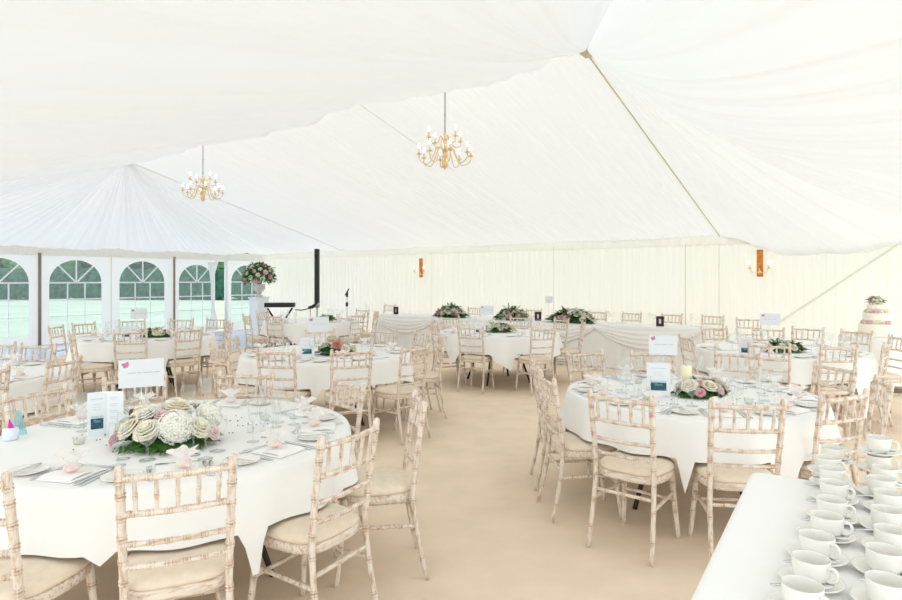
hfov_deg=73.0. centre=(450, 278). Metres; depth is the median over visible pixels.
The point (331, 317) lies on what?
centrepiece
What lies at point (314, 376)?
tablecloth
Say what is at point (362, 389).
banquet chair
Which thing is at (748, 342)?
banquet chair
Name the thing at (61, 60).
ceiling
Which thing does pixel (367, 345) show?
folded napkin
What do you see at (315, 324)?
table card
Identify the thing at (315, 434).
butter knife
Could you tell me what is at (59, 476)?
folded napkin
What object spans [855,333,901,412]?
banquet chair
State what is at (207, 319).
banquet chair
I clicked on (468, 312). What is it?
banquet chair
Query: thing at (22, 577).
banquet chair
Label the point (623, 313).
banquet chair
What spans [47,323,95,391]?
banquet chair
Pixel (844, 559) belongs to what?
saucer
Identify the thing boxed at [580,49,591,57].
trim
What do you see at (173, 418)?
centrepiece
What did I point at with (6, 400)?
banquet chair
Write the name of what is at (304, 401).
bag
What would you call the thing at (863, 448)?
saucer
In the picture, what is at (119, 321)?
banquet chair
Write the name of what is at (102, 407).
menu card
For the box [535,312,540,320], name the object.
picture frame
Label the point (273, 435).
bag
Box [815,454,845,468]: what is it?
teacup
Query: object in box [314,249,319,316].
speaker
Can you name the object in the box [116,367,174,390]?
round table
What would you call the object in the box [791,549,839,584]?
teacup
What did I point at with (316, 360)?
plate
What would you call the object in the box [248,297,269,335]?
plinth
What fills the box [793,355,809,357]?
plate
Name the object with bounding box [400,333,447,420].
banquet chair
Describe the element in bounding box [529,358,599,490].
banquet chair
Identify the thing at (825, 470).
teacup
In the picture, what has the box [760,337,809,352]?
centrepiece
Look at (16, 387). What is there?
tablecloth
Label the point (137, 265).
broadleaf tree
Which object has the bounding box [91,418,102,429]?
picture
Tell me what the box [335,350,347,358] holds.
bag
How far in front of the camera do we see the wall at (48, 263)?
15.44 m
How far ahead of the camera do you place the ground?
27.94 m
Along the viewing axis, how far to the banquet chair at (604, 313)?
12.20 m
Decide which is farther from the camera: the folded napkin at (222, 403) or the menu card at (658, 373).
the menu card at (658, 373)
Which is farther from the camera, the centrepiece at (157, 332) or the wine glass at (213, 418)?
the centrepiece at (157, 332)
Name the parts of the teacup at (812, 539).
handle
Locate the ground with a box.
[0,297,248,337]
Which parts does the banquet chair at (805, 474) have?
seat frame, post, rail, rail, rail, rail, post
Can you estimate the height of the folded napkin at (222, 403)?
0.016 m
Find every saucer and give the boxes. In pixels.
[766,590,782,599]
[778,564,845,593]
[786,542,848,566]
[799,522,856,543]
[805,507,858,524]
[806,464,849,474]
[809,476,855,487]
[809,490,859,504]
[813,455,853,465]
[849,585,869,599]
[851,556,871,573]
[857,445,901,456]
[857,462,901,472]
[857,485,872,497]
[859,516,872,530]
[860,536,873,546]
[861,475,901,487]
[862,499,874,508]
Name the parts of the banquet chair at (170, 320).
backrest, post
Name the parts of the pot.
pot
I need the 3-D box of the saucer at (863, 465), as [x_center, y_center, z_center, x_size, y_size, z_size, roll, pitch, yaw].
[1.747,0.779,2.490,0.151,0.020,0.151,0,0,0]
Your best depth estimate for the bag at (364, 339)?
7.32 m
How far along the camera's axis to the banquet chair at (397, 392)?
5.86 m
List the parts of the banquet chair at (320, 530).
leg, leg, seat frame, post, rail, rail, rail, rail, post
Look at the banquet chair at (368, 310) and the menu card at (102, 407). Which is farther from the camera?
the banquet chair at (368, 310)
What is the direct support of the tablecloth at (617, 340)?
on the head table
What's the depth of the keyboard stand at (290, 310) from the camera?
13.99 m
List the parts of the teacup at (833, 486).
handle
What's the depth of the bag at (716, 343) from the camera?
6.94 m
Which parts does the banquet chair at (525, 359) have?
leg, post, seat frame, backrest, post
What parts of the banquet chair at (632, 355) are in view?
post, rail, rail, post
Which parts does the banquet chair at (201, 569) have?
post, rail, rail, seat frame, rail, rail, leg, post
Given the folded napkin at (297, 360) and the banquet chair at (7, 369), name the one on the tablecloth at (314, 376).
the folded napkin at (297, 360)
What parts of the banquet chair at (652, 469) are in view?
post, rail, rail, rail, rail, leg, seat frame, post, leg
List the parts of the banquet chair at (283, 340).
post, backrest, seat frame, post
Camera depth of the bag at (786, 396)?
3.71 m
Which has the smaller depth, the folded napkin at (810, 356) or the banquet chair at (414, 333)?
the folded napkin at (810, 356)
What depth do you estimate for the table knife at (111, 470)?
2.44 m
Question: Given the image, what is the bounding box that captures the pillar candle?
[680,365,691,387]
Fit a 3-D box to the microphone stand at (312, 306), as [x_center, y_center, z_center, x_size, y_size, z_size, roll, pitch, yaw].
[-3.209,1.033,13.681,0.487,1.035,0.467,0,0,40]
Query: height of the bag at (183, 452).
0.081 m
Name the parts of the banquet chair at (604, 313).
backrest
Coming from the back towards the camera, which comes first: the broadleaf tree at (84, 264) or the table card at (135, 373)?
the broadleaf tree at (84, 264)
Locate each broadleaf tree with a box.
[0,258,7,267]
[1,258,82,268]
[77,261,91,268]
[93,248,153,269]
[188,253,242,269]
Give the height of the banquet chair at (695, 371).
0.923 m
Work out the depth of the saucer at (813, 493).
2.17 m
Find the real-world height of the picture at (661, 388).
0.068 m
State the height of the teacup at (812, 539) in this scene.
0.064 m
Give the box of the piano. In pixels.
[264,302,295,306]
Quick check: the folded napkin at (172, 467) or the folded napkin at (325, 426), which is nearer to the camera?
the folded napkin at (172, 467)
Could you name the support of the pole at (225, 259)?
on the floor at (241, 333)
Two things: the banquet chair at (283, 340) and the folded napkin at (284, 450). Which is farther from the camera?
the banquet chair at (283, 340)
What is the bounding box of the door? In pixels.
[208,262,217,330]
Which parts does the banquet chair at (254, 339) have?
post, backrest, post, seat frame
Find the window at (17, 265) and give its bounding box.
[0,264,28,337]
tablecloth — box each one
[0,362,76,425]
[0,399,357,574]
[64,331,217,386]
[234,344,416,400]
[260,318,360,344]
[374,313,713,373]
[435,327,561,370]
[561,374,841,492]
[689,342,877,417]
[691,473,873,599]
[838,333,901,386]
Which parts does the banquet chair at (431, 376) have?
leg, seat frame, post, backrest, post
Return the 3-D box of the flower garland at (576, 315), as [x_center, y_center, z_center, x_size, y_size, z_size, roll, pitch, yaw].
[2.203,0.643,11.205,1.040,0.321,0.530,0,0,32]
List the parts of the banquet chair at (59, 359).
post, backrest, post, leg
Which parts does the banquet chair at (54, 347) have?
post, backrest, post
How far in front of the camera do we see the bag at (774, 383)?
4.45 m
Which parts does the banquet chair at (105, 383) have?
post, rail, rail, post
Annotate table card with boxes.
[118,358,163,403]
[131,308,146,318]
[308,317,328,351]
[480,306,493,314]
[545,296,552,302]
[649,335,676,354]
[760,313,779,325]
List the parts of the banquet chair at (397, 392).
leg, leg, seat frame, post, backrest, post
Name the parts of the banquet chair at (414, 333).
post, backrest, post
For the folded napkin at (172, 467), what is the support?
on the tablecloth at (56, 520)
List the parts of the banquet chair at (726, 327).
post, backrest, post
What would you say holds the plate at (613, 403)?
on the tablecloth at (683, 438)
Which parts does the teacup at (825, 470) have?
handle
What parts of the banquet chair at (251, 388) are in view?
post, backrest, post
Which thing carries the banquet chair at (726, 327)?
on the floor at (485, 534)
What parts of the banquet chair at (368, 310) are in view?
backrest, post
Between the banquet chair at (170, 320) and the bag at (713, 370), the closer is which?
the bag at (713, 370)
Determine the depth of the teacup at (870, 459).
2.46 m
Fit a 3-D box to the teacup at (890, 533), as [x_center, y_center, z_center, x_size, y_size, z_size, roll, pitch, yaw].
[1.273,0.749,1.750,0.102,0.064,0.090,0,0,18]
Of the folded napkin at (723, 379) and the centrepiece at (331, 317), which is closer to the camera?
the folded napkin at (723, 379)
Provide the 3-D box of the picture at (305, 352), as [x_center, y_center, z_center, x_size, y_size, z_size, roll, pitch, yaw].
[-1.482,0.741,6.278,0.096,0.060,0.001,0,0,-12]
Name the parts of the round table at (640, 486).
leg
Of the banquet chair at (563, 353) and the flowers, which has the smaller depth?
the banquet chair at (563, 353)
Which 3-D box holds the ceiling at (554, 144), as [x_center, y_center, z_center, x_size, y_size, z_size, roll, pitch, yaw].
[-0.834,-1.597,11.828,10.020,1.671,5.950,0,0,36]
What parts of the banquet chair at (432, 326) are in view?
post, backrest, post, leg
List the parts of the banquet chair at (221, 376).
post, rail, rail, post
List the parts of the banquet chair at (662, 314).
backrest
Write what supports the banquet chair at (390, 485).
on the floor at (485, 534)
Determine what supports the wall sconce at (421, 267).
attached to the wall at (650, 281)
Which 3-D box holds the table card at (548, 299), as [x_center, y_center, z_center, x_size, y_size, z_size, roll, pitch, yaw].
[1.909,0.569,11.886,0.129,0.465,0.060,0,0,24]
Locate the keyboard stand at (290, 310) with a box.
[267,307,292,344]
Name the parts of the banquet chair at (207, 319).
post, backrest, post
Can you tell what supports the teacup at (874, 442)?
on the saucer at (863, 448)
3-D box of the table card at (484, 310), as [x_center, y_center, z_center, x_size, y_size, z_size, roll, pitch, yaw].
[0.568,0.612,9.620,0.210,0.382,0.070,0,0,3]
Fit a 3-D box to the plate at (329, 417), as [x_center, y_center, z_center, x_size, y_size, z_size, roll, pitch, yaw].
[-0.735,0.796,3.504,0.158,0.014,0.158,0,0,-43]
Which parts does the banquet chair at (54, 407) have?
seat frame, post, rail, rail, rail, rail, post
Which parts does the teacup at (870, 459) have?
handle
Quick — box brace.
[780,243,900,322]
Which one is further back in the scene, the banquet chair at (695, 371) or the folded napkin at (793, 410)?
the banquet chair at (695, 371)
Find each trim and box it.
[135,164,339,249]
[361,105,453,170]
[553,247,553,313]
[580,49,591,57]
[589,57,719,235]
[685,245,685,324]
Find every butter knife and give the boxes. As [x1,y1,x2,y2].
[11,462,41,474]
[297,434,328,436]
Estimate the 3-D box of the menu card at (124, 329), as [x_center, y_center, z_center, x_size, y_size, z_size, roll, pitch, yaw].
[-4.392,0.718,8.241,0.130,0.170,0.100,0,0,-30]
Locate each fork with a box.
[29,465,63,480]
[239,452,272,460]
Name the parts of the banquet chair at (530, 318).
backrest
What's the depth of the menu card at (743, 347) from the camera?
6.41 m
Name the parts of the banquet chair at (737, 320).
post, backrest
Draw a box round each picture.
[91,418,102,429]
[302,349,311,353]
[651,382,665,390]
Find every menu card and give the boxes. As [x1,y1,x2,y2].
[87,391,122,436]
[121,326,130,338]
[300,337,313,356]
[475,322,482,333]
[647,361,669,395]
[739,337,752,355]
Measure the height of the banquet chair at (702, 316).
0.923 m
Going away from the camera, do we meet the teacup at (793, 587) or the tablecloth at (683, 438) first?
the teacup at (793, 587)
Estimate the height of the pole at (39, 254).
2.160 m
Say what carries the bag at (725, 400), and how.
on the folded napkin at (729, 413)
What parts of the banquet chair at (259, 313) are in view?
post, backrest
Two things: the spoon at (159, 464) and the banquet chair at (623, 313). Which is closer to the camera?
the spoon at (159, 464)
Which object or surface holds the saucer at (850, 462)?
on the tablecloth at (748, 556)
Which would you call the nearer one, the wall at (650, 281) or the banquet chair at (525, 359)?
the banquet chair at (525, 359)
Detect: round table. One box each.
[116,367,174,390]
[262,545,273,576]
[467,355,529,385]
[632,484,741,509]
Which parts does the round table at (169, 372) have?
leg, leg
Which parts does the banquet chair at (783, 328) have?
post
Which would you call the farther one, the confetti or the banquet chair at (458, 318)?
the banquet chair at (458, 318)
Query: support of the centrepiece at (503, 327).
on the tablecloth at (504, 350)
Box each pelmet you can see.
[0,245,264,261]
[263,235,749,258]
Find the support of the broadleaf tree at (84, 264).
on the ground
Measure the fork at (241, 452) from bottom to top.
0.007 m
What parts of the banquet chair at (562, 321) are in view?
backrest, post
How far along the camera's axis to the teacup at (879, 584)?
1.46 m
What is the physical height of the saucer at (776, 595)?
0.020 m
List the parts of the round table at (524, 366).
leg, leg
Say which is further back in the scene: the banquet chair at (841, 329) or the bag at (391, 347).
the banquet chair at (841, 329)
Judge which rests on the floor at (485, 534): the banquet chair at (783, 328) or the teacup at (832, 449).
the banquet chair at (783, 328)
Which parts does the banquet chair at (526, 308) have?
backrest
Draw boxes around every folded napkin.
[0,362,25,365]
[10,375,40,379]
[36,467,103,483]
[54,416,86,424]
[91,340,110,341]
[156,462,198,472]
[216,400,246,406]
[252,444,304,457]
[285,359,307,362]
[289,407,326,416]
[300,422,335,432]
[333,358,350,361]
[356,344,374,346]
[362,356,384,358]
[578,383,600,388]
[583,393,617,397]
[610,375,638,379]
[633,405,668,411]
[704,409,741,417]
[705,347,725,349]
[708,376,730,381]
[756,385,791,390]
[763,354,782,356]
[777,406,810,414]
[791,396,817,402]
[810,356,831,358]
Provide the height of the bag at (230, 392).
0.081 m
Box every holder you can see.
[72,436,85,444]
[259,414,269,420]
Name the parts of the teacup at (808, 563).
handle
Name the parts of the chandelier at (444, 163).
arm, arm, arm, chain, arm, arm, arm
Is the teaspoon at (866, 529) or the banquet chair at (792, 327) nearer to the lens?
the teaspoon at (866, 529)
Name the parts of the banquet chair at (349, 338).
seat frame, post, backrest, post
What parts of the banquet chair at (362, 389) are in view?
post, rail, rail, post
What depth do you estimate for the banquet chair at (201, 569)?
2.18 m
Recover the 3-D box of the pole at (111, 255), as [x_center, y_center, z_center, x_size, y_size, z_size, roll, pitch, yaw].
[-8.629,0.470,15.494,0.022,2.160,0.022,0,0,23]
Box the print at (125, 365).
[121,362,128,367]
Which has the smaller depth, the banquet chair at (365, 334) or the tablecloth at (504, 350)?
the tablecloth at (504, 350)
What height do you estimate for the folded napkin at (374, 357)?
0.016 m
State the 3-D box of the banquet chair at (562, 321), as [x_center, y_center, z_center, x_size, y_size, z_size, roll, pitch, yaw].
[1.587,1.091,9.722,0.494,0.923,0.396,0,0,-26]
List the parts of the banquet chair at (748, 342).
post, backrest, post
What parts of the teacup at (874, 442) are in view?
handle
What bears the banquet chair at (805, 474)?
on the floor at (485, 534)
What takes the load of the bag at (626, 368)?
on the folded napkin at (622, 377)
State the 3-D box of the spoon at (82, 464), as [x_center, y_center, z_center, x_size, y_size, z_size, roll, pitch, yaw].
[-1.548,0.800,2.619,0.180,0.006,0.033,0,0,9]
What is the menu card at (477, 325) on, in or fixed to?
on the tablecloth at (504, 350)
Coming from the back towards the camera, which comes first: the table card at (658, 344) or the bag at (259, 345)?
the bag at (259, 345)
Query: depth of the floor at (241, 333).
13.75 m
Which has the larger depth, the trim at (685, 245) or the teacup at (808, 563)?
the trim at (685, 245)
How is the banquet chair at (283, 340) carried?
on the floor at (485, 534)
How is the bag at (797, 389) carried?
on the folded napkin at (803, 398)
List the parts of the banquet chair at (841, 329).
post, backrest, post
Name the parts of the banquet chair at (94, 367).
post, backrest, post, seat frame, leg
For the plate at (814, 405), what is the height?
0.014 m
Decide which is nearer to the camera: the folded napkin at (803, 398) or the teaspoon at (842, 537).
the teaspoon at (842, 537)
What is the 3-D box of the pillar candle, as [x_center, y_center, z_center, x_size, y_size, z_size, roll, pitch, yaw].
[1.653,0.700,4.290,0.074,0.200,0.074,0,0,0]
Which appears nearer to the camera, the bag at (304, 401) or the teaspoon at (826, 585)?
the teaspoon at (826, 585)
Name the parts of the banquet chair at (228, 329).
leg, seat frame, post, post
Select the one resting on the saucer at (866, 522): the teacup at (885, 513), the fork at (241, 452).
the teacup at (885, 513)
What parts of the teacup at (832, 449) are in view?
handle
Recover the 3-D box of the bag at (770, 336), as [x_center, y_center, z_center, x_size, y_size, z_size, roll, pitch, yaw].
[4.027,0.747,7.650,0.138,0.081,0.134,0,0,33]
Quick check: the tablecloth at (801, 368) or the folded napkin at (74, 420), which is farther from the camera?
the tablecloth at (801, 368)
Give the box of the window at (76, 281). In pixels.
[49,260,101,329]
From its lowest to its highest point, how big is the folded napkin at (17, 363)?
0.016 m
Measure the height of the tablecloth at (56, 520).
0.605 m
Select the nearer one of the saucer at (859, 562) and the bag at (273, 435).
the saucer at (859, 562)
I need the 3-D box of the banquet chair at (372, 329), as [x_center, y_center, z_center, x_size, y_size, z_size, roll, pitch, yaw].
[-0.937,1.091,7.544,0.396,0.923,0.494,0,0,27]
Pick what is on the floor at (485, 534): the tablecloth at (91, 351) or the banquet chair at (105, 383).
the banquet chair at (105, 383)
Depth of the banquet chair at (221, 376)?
4.21 m
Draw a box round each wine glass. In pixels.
[108,423,127,466]
[196,418,214,459]
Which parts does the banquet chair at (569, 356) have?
post, rail, rail, post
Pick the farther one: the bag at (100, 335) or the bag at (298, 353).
the bag at (100, 335)
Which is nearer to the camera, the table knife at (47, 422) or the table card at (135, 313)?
the table knife at (47, 422)
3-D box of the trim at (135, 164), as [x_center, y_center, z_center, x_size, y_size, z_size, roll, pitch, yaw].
[-4.855,-1.613,14.817,0.018,1.625,5.954,0,0,36]
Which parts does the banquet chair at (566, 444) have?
post, rail, rail, rail, rail, post, seat frame, leg, leg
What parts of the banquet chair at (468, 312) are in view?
backrest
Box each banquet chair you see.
[0,341,16,359]
[0,354,82,435]
[0,364,10,433]
[0,471,97,599]
[1,342,56,428]
[1,382,71,426]
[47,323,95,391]
[67,330,113,390]
[71,321,114,384]
[101,371,167,403]
[112,329,151,391]
[113,453,237,599]
[118,319,145,331]
[159,326,203,396]
[169,318,194,378]
[188,317,226,377]
[196,320,233,386]
[208,343,263,398]
[217,370,274,399]
[224,335,267,398]
[242,314,272,351]
[248,417,379,599]
[255,348,311,404]
[256,310,285,346]
[265,314,295,347]
[304,328,337,407]
[324,347,372,426]
[329,376,365,523]
[334,389,429,587]
[338,313,364,343]
[348,308,369,343]
[352,328,397,407]
[353,310,378,344]
[371,343,430,444]
[373,303,395,338]
[382,330,432,409]
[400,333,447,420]
[429,321,467,384]
[440,316,474,372]
[456,325,494,393]
[467,306,480,315]
[503,316,531,372]
[515,326,555,395]
[525,308,541,316]
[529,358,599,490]
[532,318,568,377]
[537,369,621,522]
[552,320,585,379]
[567,349,605,384]
[586,388,680,566]
[589,310,606,321]
[622,311,641,322]
[629,350,675,373]
[661,313,682,324]
[678,333,709,375]
[688,397,786,560]
[701,314,724,341]
[701,326,728,342]
[714,349,761,381]
[736,317,761,340]
[747,341,792,386]
[752,326,784,340]
[762,388,869,486]
[767,360,857,479]
[791,326,824,394]
[799,343,859,428]
[834,339,893,432]
[839,328,873,396]
[840,374,894,485]
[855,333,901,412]
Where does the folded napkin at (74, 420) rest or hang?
on the tablecloth at (56, 520)
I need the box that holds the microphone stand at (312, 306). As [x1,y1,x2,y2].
[295,302,317,316]
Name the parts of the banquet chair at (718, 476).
leg, post, seat frame, rail, rail, rail, rail, post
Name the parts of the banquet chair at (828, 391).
post, seat frame, backrest, post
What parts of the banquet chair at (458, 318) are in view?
backrest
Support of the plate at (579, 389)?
on the tablecloth at (683, 438)
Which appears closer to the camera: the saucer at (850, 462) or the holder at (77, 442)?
the saucer at (850, 462)
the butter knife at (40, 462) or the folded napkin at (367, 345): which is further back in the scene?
the folded napkin at (367, 345)
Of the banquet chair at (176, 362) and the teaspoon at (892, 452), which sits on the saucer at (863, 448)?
the teaspoon at (892, 452)
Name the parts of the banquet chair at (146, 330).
post, backrest, post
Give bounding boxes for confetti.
[73,415,267,453]
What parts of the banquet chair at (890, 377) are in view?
seat frame, backrest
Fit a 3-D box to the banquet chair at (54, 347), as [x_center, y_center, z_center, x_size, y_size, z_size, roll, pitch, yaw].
[-4.112,1.091,5.833,0.396,0.923,0.494,0,0,6]
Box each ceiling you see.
[0,0,574,255]
[93,0,901,255]
[136,53,719,250]
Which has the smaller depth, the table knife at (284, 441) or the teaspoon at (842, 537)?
the teaspoon at (842, 537)
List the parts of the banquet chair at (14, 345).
backrest, post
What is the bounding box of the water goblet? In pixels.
[136,425,157,461]
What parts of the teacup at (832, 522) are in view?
handle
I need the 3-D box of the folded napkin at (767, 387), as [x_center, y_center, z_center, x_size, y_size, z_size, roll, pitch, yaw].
[2.362,0.795,4.464,0.175,0.016,0.165,0,0,-11]
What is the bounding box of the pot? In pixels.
[2,419,18,440]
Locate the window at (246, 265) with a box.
[231,265,261,308]
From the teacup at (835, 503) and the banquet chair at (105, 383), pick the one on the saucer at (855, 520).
the teacup at (835, 503)
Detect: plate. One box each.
[7,463,50,475]
[23,362,41,364]
[100,469,143,481]
[223,454,260,465]
[249,399,273,404]
[297,432,328,440]
[312,359,327,361]
[317,413,336,420]
[577,388,597,392]
[609,401,628,405]
[634,373,646,376]
[671,408,698,414]
[735,379,756,383]
[754,410,778,415]
[782,390,807,394]
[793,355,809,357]
[794,401,817,407]
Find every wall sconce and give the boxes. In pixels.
[413,258,424,276]
[748,249,769,276]
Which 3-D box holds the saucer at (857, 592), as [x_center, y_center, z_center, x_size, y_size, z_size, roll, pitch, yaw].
[1.044,0.779,1.460,0.151,0.020,0.151,0,0,0]
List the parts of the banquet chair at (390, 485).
leg, seat frame, rail, post, rail, rail, rail, post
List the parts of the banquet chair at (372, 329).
post, backrest, post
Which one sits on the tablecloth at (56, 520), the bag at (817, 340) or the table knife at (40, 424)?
the table knife at (40, 424)
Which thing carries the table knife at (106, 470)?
on the tablecloth at (56, 520)
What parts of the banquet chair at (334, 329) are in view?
backrest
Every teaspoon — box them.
[770,583,833,588]
[784,558,839,562]
[801,518,850,521]
[835,535,849,539]
[854,528,872,530]
[857,573,901,580]
[860,451,895,453]
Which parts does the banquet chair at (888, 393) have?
seat frame, post, rail, rail, rail, rail, post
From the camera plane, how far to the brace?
10.05 m
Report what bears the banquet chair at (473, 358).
on the floor at (485, 534)
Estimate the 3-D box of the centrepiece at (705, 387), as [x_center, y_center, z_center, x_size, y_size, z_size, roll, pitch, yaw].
[1.711,0.738,4.191,0.392,0.135,0.328,0,0,-26]
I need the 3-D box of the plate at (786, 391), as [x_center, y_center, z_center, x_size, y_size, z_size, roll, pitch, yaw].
[2.405,0.796,4.266,0.158,0.014,0.158,0,0,-12]
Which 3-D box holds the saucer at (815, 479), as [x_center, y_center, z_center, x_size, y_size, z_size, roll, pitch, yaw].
[1.447,0.779,2.317,0.151,0.020,0.151,0,0,0]
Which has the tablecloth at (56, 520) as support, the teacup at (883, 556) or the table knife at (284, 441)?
the table knife at (284, 441)
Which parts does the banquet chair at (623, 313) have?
backrest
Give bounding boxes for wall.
[0,254,263,347]
[264,244,901,345]
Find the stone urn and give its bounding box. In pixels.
[252,284,264,296]
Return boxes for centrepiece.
[108,397,224,454]
[140,326,173,337]
[314,334,356,354]
[320,314,337,320]
[485,321,516,332]
[670,375,731,398]
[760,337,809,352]
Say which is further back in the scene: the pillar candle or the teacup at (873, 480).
the pillar candle
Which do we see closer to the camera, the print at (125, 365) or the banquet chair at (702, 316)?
the print at (125, 365)
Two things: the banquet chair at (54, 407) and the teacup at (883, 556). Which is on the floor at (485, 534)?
the banquet chair at (54, 407)
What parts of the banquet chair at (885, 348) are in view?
leg, post, backrest, post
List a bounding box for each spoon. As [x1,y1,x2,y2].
[82,464,109,466]
[155,460,199,465]
[202,460,210,475]
[242,444,266,451]
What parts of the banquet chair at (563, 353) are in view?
leg, post, post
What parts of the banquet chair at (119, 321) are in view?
backrest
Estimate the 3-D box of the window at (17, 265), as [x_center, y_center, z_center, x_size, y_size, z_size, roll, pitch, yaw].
[-10.097,0.423,13.594,0.020,1.794,1.200,0,0,36]
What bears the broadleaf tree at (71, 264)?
on the ground
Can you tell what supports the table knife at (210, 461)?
on the tablecloth at (56, 520)
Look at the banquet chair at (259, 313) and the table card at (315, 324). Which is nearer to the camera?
the table card at (315, 324)
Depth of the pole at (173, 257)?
16.81 m
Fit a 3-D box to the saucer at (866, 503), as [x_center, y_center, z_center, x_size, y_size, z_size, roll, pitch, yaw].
[1.476,0.779,2.056,0.151,0.020,0.151,0,0,0]
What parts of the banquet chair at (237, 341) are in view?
post, backrest, post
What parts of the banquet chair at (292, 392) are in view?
post, rail, rail, rail, rail, seat frame, post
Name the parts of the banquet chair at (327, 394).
post, seat frame, rail, rail, rail, post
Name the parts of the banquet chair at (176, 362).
post, seat frame, leg, backrest, post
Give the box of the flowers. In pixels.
[241,261,277,284]
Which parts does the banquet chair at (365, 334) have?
post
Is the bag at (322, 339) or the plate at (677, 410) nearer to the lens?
the plate at (677, 410)
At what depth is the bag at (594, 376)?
4.52 m
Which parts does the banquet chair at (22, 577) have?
rail, rail, rail, post, seat frame, leg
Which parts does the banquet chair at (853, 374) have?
post, rail, rail, post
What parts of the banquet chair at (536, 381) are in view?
rail, post, rail, rail, post, seat frame, leg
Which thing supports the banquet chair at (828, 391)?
on the floor at (485, 534)
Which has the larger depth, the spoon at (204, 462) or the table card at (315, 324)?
the table card at (315, 324)
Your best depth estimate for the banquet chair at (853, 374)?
4.50 m
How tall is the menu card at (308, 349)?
0.200 m
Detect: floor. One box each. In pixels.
[0,329,293,363]
[0,331,901,599]
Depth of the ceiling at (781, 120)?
3.13 m
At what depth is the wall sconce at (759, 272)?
10.75 m
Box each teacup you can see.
[781,574,828,599]
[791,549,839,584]
[799,528,840,559]
[810,509,853,535]
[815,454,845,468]
[816,494,856,517]
[818,464,850,482]
[819,478,855,499]
[821,444,851,460]
[864,570,901,599]
[865,541,901,573]
[866,434,899,453]
[866,454,899,468]
[867,474,901,493]
[870,503,901,525]
[871,463,901,482]
[873,487,901,508]
[873,522,901,547]
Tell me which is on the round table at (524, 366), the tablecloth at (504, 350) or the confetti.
the tablecloth at (504, 350)
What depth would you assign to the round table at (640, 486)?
4.11 m
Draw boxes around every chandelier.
[181,147,223,201]
[417,92,472,169]
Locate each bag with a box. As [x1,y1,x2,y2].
[5,354,20,362]
[11,365,28,376]
[54,448,89,471]
[69,402,86,418]
[88,329,97,334]
[97,333,106,339]
[133,392,155,404]
[166,444,200,467]
[220,388,240,401]
[255,343,266,350]
[260,348,273,356]
[260,427,288,447]
[294,396,316,410]
[296,350,303,358]
[301,408,325,425]
[317,337,326,343]
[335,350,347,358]
[360,337,368,344]
[367,348,379,355]
[386,342,397,349]
[583,373,600,384]
[595,382,613,394]
[618,365,634,375]
[643,391,663,405]
[706,367,722,377]
[711,341,722,347]
[713,396,735,411]
[764,374,783,386]
[766,335,777,341]
[773,393,796,407]
[786,383,807,397]
[812,338,823,344]
[839,341,851,346]
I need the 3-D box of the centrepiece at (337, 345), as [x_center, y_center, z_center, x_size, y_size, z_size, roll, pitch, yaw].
[-1.231,0.697,6.492,0.501,0.217,0.348,0,0,8]
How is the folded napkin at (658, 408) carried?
on the tablecloth at (683, 438)
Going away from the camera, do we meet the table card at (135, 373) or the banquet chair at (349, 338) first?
the table card at (135, 373)
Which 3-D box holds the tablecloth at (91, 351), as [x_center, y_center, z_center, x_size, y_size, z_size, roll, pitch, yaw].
[-4.297,1.107,8.592,1.927,0.605,1.914,0,0,26]
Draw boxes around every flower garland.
[433,302,469,317]
[493,303,529,320]
[544,305,596,323]
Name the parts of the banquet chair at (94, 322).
backrest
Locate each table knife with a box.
[40,424,69,427]
[47,422,73,426]
[73,467,113,485]
[79,469,113,485]
[209,460,214,475]
[284,441,315,448]
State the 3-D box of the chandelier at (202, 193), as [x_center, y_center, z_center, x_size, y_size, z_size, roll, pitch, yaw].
[-4.364,-1.866,10.734,0.672,1.032,0.672,0,0,-6]
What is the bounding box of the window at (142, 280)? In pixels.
[120,261,164,328]
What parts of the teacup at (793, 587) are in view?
handle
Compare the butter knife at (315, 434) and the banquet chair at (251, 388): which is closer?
the butter knife at (315, 434)
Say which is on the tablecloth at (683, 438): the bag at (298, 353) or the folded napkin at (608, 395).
the folded napkin at (608, 395)
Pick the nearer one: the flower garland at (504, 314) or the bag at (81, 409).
the bag at (81, 409)
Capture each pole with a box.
[38,253,40,344]
[111,255,111,332]
[173,257,174,330]
[224,258,227,325]
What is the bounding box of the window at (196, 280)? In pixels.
[179,265,213,324]
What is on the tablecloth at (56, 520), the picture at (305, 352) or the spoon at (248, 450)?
the spoon at (248, 450)
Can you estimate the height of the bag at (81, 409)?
0.081 m
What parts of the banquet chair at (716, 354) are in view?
post, rail, rail, post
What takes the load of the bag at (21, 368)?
on the folded napkin at (27, 377)
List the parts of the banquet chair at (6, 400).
post, rail, rail, post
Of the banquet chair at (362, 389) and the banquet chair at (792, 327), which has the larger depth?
the banquet chair at (792, 327)
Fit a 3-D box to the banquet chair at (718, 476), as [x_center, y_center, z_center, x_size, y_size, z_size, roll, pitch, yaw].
[1.593,1.091,3.442,0.400,0.923,0.493,0,0,6]
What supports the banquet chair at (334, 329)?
on the floor at (485, 534)
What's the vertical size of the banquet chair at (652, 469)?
0.923 m
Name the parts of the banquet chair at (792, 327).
post, backrest, post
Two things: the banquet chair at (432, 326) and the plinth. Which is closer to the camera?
the banquet chair at (432, 326)
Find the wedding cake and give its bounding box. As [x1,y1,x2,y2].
[854,296,897,337]
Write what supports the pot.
on the tablecloth at (56, 520)
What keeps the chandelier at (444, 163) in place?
hanging from the ceiling at (554, 144)
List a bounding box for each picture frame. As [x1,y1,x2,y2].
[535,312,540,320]
[656,316,663,325]
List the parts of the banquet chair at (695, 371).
post, backrest, post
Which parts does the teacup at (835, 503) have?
handle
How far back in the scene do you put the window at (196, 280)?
17.42 m
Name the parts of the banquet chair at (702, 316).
backrest, post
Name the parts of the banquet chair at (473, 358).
post, backrest, leg, seat frame, post, leg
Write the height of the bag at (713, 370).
0.081 m

